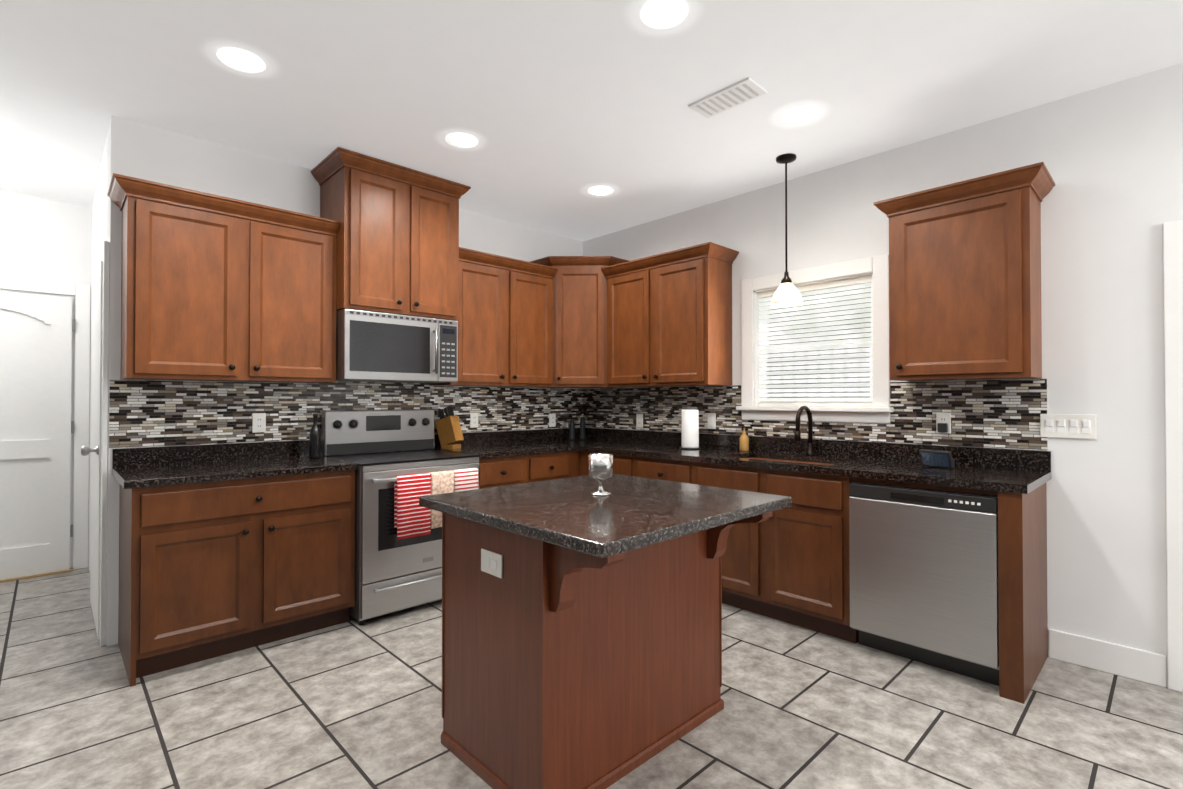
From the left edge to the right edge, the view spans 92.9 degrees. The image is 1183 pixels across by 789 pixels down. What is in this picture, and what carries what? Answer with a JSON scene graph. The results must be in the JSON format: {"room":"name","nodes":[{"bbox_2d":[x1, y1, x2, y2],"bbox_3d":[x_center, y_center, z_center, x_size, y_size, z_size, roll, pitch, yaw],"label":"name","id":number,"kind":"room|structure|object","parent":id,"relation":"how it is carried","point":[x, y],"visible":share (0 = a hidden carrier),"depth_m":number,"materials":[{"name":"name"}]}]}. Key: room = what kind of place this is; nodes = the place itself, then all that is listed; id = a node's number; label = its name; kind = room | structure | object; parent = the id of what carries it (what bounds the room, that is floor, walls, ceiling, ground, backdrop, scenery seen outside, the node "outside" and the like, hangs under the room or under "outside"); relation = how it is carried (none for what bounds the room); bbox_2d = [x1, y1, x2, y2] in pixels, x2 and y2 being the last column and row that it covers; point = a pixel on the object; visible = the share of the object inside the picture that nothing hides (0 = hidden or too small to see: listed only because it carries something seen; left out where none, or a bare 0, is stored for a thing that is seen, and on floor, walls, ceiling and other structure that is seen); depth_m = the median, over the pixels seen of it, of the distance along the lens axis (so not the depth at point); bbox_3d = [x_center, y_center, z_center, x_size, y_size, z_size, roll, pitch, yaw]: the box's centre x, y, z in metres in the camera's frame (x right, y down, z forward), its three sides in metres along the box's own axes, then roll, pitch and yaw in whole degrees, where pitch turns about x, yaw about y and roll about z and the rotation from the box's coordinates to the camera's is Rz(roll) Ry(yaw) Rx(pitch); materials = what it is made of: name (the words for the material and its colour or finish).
{"room":"kitchen","nodes":[
{"label":"kitchen","id":0,"kind":"room"},
{"bbox_2d":[0,191,91,567],"bbox_3d":[-5.860,-0.081,2.417,5.775,2.743,0.120,1,-1,-44],"label":"wall","id":1,"kind":"structure","parent":0,"point":[41,239],"depth_m":4.14,"materials":[{"name":"paint"}]},
{"bbox_2d":[0,291,74,579],"bbox_3d":[-4.169,0.285,3.914,0.834,2.018,0.035,1,-1,-44],"label":"hall door","id":2,"kind":"structure","parent":1,"relation":"in","point":[36,431],"depth_m":4.06,"materials":[{"name":"paint"}]},
{"bbox_2d":[0,276,90,582],"bbox_3d":[-4.167,0.238,3.901,1.024,2.135,0.079,1,-1,-44],"label":"door frame","id":3,"kind":"structure","parent":1,"relation":"attached to","point":[81,293],"depth_m":4.23,"materials":[{"name":"paint"}]},
{"bbox_2d":[89,148,104,570],"bbox_3d":[-3.166,-0.068,3.695,0.120,2.743,1.770,1,-1,-44],"label":"wall","id":4,"kind":"structure","parent":0,"point":[98,206],"depth_m":3.93,"materials":[{"name":"paint"}]},
{"bbox_2d":[81,241,109,646],"bbox_3d":[-2.877,0.254,3.228,0.100,2.090,0.980,1,-1,-44],"label":"door","id":5,"kind":"structure","parent":4,"relation":"in","point":[98,449],"depth_m":2.96,"materials":[{"name":"paint"}]},
{"bbox_2d":[0,567,1182,788],"bbox_3d":[-0.894,1.294,-0.148,9.400,0.060,11.400,1,-1,-44],"label":"floor","id":6,"kind":"structure","parent":0,"point":[352,703],"depth_m":2.23,"materials":[{"name":"tile"}]},
{"bbox_2d":[118,470,354,686],"bbox_3d":[-1.888,0.858,3.040,0.978,0.878,0.629,1,-1,-44],"label":"base cabinet","id":7,"kind":"object","parent":6,"relation":"on","point":[228,548],"depth_m":2.76,"materials":[{"name":"brown wood"}]},
{"bbox_2d":[112,454,357,489],"bbox_3d":[-1.893,0.401,3.028,1.009,0.036,0.645,1,-1,-44],"label":"countertop","id":8,"kind":"structure","parent":7,"relation":"on","point":[184,473],"depth_m":2.86,"materials":[{"name":"black stone"}]},
{"bbox_2d":[309,414,320,458],"bbox_3d":[-1.666,0.250,3.393,0.064,0.270,0.064,1,-1,-44],"label":"oil bottle","id":9,"kind":"object","parent":8,"relation":"on","point":[315,443],"visible":1,"depth_m":3.37,"materials":[{"name":"black glass"}]},
{"bbox_2d":[321,410,479,624],"bbox_3d":[-1.199,0.704,3.588,0.762,1.197,0.739,1,-1,-44],"label":"range","id":10,"kind":"object","parent":6,"relation":"on","point":[404,465],"visible":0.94,"depth_m":3.32,"materials":[{"name":"silver metal"}]},
{"bbox_2d":[394,472,430,539],"bbox_3d":[-1.036,0.642,3.265,0.206,0.360,0.046,1,-1,-44],"label":"towel","id":11,"kind":"object","parent":10,"relation":"hanging from","point":[411,519],"depth_m":3.24,"materials":[{"name":"red fabric"}]},
{"bbox_2d":[429,470,453,528],"bbox_3d":[-0.904,0.628,3.392,0.150,0.330,0.046,1,-1,-44],"label":"towel","id":12,"kind":"object","parent":10,"relation":"attached to","point":[440,482],"depth_m":3.36,"materials":[{"name":"beige fabric"}]},
{"bbox_2d":[453,468,477,491],"bbox_3d":[-0.787,0.559,3.505,0.165,0.191,0.046,1,-1,-44],"label":"towel","id":13,"kind":"object","parent":10,"relation":"hanging from","point":[463,479],"depth_m":3.48,"materials":[{"name":"fabric"}]},
{"bbox_2d":[478,458,575,488],"bbox_3d":[-0.610,0.870,4.221,0.956,0.878,0.697,1,-1,-44],"label":"base cabinet","id":14,"kind":"object","parent":6,"relation":"on","point":[491,474],"depth_m":3.88,"materials":[{"name":"brown wood"}]},
{"bbox_2d":[419,474,791,788],"bbox_3d":[0.052,0.835,2.102,1.005,0.905,0.975,1,-1,-44],"label":"kitchen island","id":15,"kind":"object","parent":6,"relation":"on","point":[581,637],"visible":0.96,"depth_m":1.89,"materials":[{"name":"brown wood"}]},
{"bbox_2d":[588,454,612,495],"bbox_3d":[0.035,0.306,2.157,0.096,0.150,0.096,1,-1,-44],"label":"candle holder","id":16,"kind":"object","parent":15,"relation":"on","point":[600,468],"visible":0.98,"depth_m":2.12,"materials":[{"name":"silver glass"}]},
{"bbox_2d":[576,474,635,476],"bbox_3d":[0.286,0.871,4.327,0.697,0.878,0.608,1,-1,-44],"label":"base cabinet","id":17,"kind":"object","parent":6,"relation":"on","point":[576,474],"depth_m":4.01,"materials":[{"name":"brown wood"}]},
{"bbox_2d":[636,466,687,482],"bbox_3d":[0.695,0.867,3.952,0.628,0.878,0.500,1,-1,-44],"label":"base cabinet","id":18,"kind":"object","parent":6,"relation":"on","point":[681,475],"depth_m":3.69,"materials":[{"name":"brown wood"}]},
{"bbox_2d":[688,454,895,642],"bbox_3d":[1.200,0.862,3.426,0.628,0.878,0.958,1,-1,-44],"label":"base cabinet","id":19,"kind":"object","parent":6,"relation":"on","point":[792,566],"depth_m":3.09,"materials":[{"name":"brown wood"}]},
{"bbox_2d":[434,438,1051,493],"bbox_3d":[0.536,0.405,3.460,1.546,0.036,3.389,1,-1,-44],"label":"countertop","id":20,"kind":"structure","parent":19,"relation":"on","point":[565,455],"depth_m":3.58,"materials":[{"name":"black stone"}]},
{"bbox_2d":[435,405,463,448],"bbox_3d":[-1.042,0.234,4.118,0.204,0.318,0.090,0,-1,26],"label":"knife block","id":21,"kind":"object","parent":20,"relation":"on","point":[449,430],"visible":1,"depth_m":4.08,"materials":[{"name":"brown wood"}]},
{"bbox_2d":[569,421,574,439],"bbox_3d":[-0.171,0.316,4.955,0.060,0.170,0.058,1,-1,-44],"label":"grinder","id":22,"kind":"object","parent":20,"relation":"on","point":[571,427],"depth_m":4.93,"materials":[{"name":"black plastic"}]},
{"bbox_2d":[579,417,585,439],"bbox_3d":[-0.079,0.302,4.988,0.060,0.200,0.058,1,-1,-44],"label":"grinder","id":23,"kind":"object","parent":20,"relation":"on","point":[582,435],"depth_m":4.97,"materials":[{"name":"black plastic"}]},
{"bbox_2d":[680,406,700,448],"bbox_3d":[0.717,0.237,4.089,0.150,0.310,0.150,1,-1,-44],"label":"paper towel","id":24,"kind":"object","parent":20,"relation":"on","point":[690,428],"visible":1,"depth_m":4.04,"materials":[{"name":"white paper"}]},
{"bbox_2d":[739,428,748,450],"bbox_3d":[1.058,0.310,3.904,0.068,0.160,0.062,1,-1,-44],"label":"soap dispenser","id":25,"kind":"object","parent":20,"relation":"on","point":[744,442],"visible":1,"depth_m":3.88,"materials":[{"name":"yellow plastic"}]},
{"bbox_2d":[794,406,821,455],"bbox_3d":[1.351,0.229,3.506,0.224,0.318,0.110,1,-1,-44],"label":"faucet","id":26,"kind":"object","parent":20,"relation":"on","point":[813,446],"depth_m":3.56,"materials":[{"name":"black metal"}]},
{"bbox_2d":[919,449,954,468],"bbox_3d":[1.801,0.334,2.924,0.091,0.093,0.150,0,-1,-32],"label":"smart display","id":27,"kind":"object","parent":20,"relation":"on","point":[937,458],"visible":1,"depth_m":2.90,"materials":[{"name":"black plastic"}]},
{"bbox_2d":[849,482,998,685],"bbox_3d":[1.740,0.872,2.844,0.602,0.842,0.625,1,-1,-44],"label":"dishwasher","id":28,"kind":"object","parent":6,"relation":"on","point":[924,580],"visible":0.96,"depth_m":2.61,"materials":[{"name":"silver metal"}]},
{"bbox_2d":[0,0,1182,241],"bbox_3d":[-0.894,-1.519,-0.119,9.400,0.080,11.400,1,-1,-44],"label":"ceiling","id":29,"kind":"structure","parent":0,"point":[558,100],"depth_m":2.62,"materials":[{"name":"paint"}]},
{"bbox_2d":[191,33,287,82],"bbox_3d":[-1.519,-1.447,2.442,0.360,0.009,0.360,1,-1,-44],"label":"recessed light","id":30,"kind":"object","parent":29,"relation":"in","point":[257,63],"visible":1,"depth_m":2.42,"materials":[{"name":"grey plastic"}]},
{"bbox_2d":[429,125,493,153],"bbox_3d":[-0.737,-1.440,3.194,0.360,0.009,0.360,1,-1,-44],"label":"recessed light","id":31,"kind":"object","parent":29,"relation":"in","point":[453,138],"visible":1,"depth_m":3.17,"materials":[{"name":"grey plastic"}]},
{"bbox_2d":[575,181,625,199],"bbox_3d":[0.063,-1.432,3.964,0.360,0.009,0.360,1,-1,-44],"label":"recessed light","id":32,"kind":"object","parent":29,"relation":"in","point":[600,190],"visible":1,"depth_m":3.94,"materials":[{"name":"grey plastic"}]},
{"bbox_2d":[616,0,711,41],"bbox_3d":[0.275,-1.450,2.142,0.360,0.009,0.360,1,-1,-44],"label":"recessed light","id":33,"kind":"object","parent":29,"relation":"in","point":[660,20],"visible":1,"depth_m":2.17,"materials":[{"name":"grey plastic"}]},
{"bbox_2d":[688,77,766,117],"bbox_3d":[0.662,-1.442,2.750,0.170,0.014,0.340,1,-1,-44],"label":"ceiling vent","id":34,"kind":"object","parent":29,"relation":"in","point":[732,96],"visible":1,"depth_m":2.73,"materials":[{"name":"metal"}]},
{"bbox_2d":[771,153,802,306],"bbox_3d":[1.184,-0.993,3.421,0.186,0.898,0.186,1,-1,-44],"label":"pendant light","id":35,"kind":"object","parent":29,"relation":"hanging from","point":[786,293],"visible":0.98,"depth_m":3.39,"materials":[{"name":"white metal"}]},
{"bbox_2d":[763,96,836,130],"bbox_3d":[1.075,-1.442,2.911,0.360,0.009,0.360,1,-1,-44],"label":"recessed light","id":36,"kind":"object","parent":29,"relation":"in","point":[805,115],"visible":1,"depth_m":2.90,"materials":[{"name":"grey plastic"}]},
{"bbox_2d":[581,63,1182,655],"bbox_3d":[3.078,-0.085,2.021,0.127,2.743,9.000,1,-1,-44],"label":"wall","id":37,"kind":"structure","parent":0,"point":[1111,159],"depth_m":2.74,"materials":[{"name":"paint"}]},
{"bbox_2d":[105,116,582,645],"bbox_3d":[-1.283,-0.064,4.149,3.465,2.743,0.127,1,-1,-44],"label":"wall","id":38,"kind":"structure","parent":37,"relation":"attached to","point":[141,413],"depth_m":3.32,"materials":[{"name":"paint"}]},
{"bbox_2d":[119,175,335,382],"bbox_3d":[-1.994,-0.557,3.164,0.979,0.960,0.324,1,-1,-44],"label":"upper cabinet","id":39,"kind":"object","parent":38,"relation":"attached to","point":[218,288],"depth_m":2.98,"materials":[{"name":"brown wood"}]},
{"bbox_2d":[252,413,265,432],"bbox_3d":[-1.991,0.170,3.371,0.070,0.115,0.008,1,-1,-44],"label":"electrical outlet","id":40,"kind":"object","parent":38,"relation":"attached to","point":[258,422],"visible":1,"depth_m":3.37,"materials":[{"name":"white plastic"}]},
{"bbox_2d":[112,428,579,465],"bbox_3d":[-1.282,0.343,4.051,3.308,0.100,0.019,1,-1,-44],"label":"backsplash","id":41,"kind":"structure","parent":38,"relation":"attached to","point":[232,452],"depth_m":3.31,"materials":[{"name":"black stone"}]},
{"bbox_2d":[315,148,462,322],"bbox_3d":[-1.323,-0.967,3.735,0.766,0.917,0.437,1,-1,-44],"label":"upper cabinet","id":42,"kind":"object","parent":38,"relation":"attached to","point":[398,251],"depth_m":3.52,"materials":[{"name":"brown wood"}]},
{"bbox_2d":[336,309,457,382],"bbox_3d":[-1.312,-0.295,3.716,0.758,0.418,0.454,1,-1,-44],"label":"microwave","id":43,"kind":"object","parent":42,"relation":"attached to","point":[371,346],"visible":0.98,"depth_m":3.54,"materials":[{"name":"silver metal"}]},
{"bbox_2d":[470,413,477,427],"bbox_3d":[-0.917,0.201,4.404,0.070,0.115,0.008,1,-1,-44],"label":"electrical outlet","id":44,"kind":"object","parent":38,"relation":"attached to","point":[473,420],"visible":1,"depth_m":4.40,"materials":[{"name":"white plastic"}]},
{"bbox_2d":[429,248,558,387],"bbox_3d":[-0.715,-0.544,4.363,0.982,0.960,0.369,1,-1,-44],"label":"upper cabinet","id":45,"kind":"object","parent":38,"relation":"attached to","point":[508,334],"depth_m":4.27,"materials":[{"name":"brown wood"}]},
{"bbox_2d":[549,414,555,426],"bbox_3d":[-0.344,0.226,4.954,0.070,0.115,0.008,1,-1,-44],"label":"electrical outlet","id":46,"kind":"object","parent":38,"relation":"attached to","point":[552,420],"visible":1,"depth_m":4.95,"materials":[{"name":"white plastic"}]},
{"bbox_2d":[547,256,610,386],"bbox_3d":[-0.094,-0.589,4.588,0.336,1.054,0.336,1,-1,-44],"label":"upper cabinet","id":47,"kind":"object","parent":38,"relation":"attached to","point":[580,277],"depth_m":4.57,"materials":[{"name":"brown wood"}]},
{"bbox_2d":[636,414,642,427],"bbox_3d":[0.402,0.219,4.703,0.008,0.115,0.070,1,-1,-44],"label":"electrical outlet","id":48,"kind":"object","parent":37,"relation":"attached to","point":[639,420],"visible":1,"depth_m":4.70,"materials":[{"name":"white plastic"}]},
{"bbox_2d":[603,243,734,387],"bbox_3d":[0.532,-0.545,4.323,0.369,0.960,1.025,1,-1,-44],"label":"upper cabinet","id":49,"kind":"object","parent":37,"relation":"attached to","point":[667,316],"depth_m":4.09,"materials":[{"name":"brown wood"}]},
{"bbox_2d":[708,413,715,428],"bbox_3d":[0.893,0.198,4.190,0.011,0.115,0.070,1,-1,-44],"label":"light switch","id":50,"kind":"object","parent":37,"relation":"attached to","point":[711,420],"visible":1,"depth_m":4.18,"materials":[{"name":"white plastic"}]},
{"bbox_2d":[736,254,893,422],"bbox_3d":[1.441,-0.324,3.688,0.180,0.995,1.020,1,-1,-44],"label":"window unit","id":51,"kind":"structure","parent":37,"relation":"in","point":[757,403],"depth_m":3.64,"materials":[{"name":"paint"}]},
{"bbox_2d":[585,428,1050,469],"bbox_3d":[1.086,0.343,3.989,0.020,0.100,3.389,1,-1,-44],"label":"backsplash","id":52,"kind":"structure","parent":37,"relation":"attached to","point":[963,456],"depth_m":3.45,"materials":[{"name":"black stone"}]},
{"bbox_2d":[936,412,950,433],"bbox_3d":[1.931,0.157,3.094,0.035,0.115,0.070,1,-1,-44],"label":"electrical outlet","id":53,"kind":"object","parent":37,"relation":"attached to","point":[943,422],"visible":1,"depth_m":3.09,"materials":[{"name":"white plastic"}]},
{"bbox_2d":[883,164,1042,380],"bbox_3d":[1.918,-0.559,2.914,0.324,0.960,0.606,1,-1,-44],"label":"upper cabinet","id":54,"kind":"object","parent":37,"relation":"attached to","point":[965,256],"depth_m":2.77,"materials":[{"name":"brown wood"}]},
{"bbox_2d":[1040,414,1095,438],"bbox_3d":[2.303,0.153,2.723,0.011,0.115,0.205,1,-1,-44],"label":"wall light switch","id":55,"kind":"object","parent":37,"relation":"attached to","point":[1080,426],"visible":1,"depth_m":2.72,"materials":[{"name":"white plastic"}]},
{"bbox_2d":[1048,220,1182,691],"bbox_3d":[2.738,0.264,2.272,0.021,2.050,1.409,1,-1,-44],"label":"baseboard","id":56,"kind":"structure","parent":37,"relation":"attached to","point":[1162,670],"depth_m":2.47,"materials":[{"name":"paint"}]},
{"label":"outside","id":57,"kind":"structure","parent":0,"visible":0},
{"bbox_2d":[767,287,870,397],"bbox_3d":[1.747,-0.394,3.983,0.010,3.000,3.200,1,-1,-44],"label":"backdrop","id":58,"kind":"structure","parent":57,"point":[820,350],"depth_m":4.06,"materials":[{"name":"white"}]}
]}

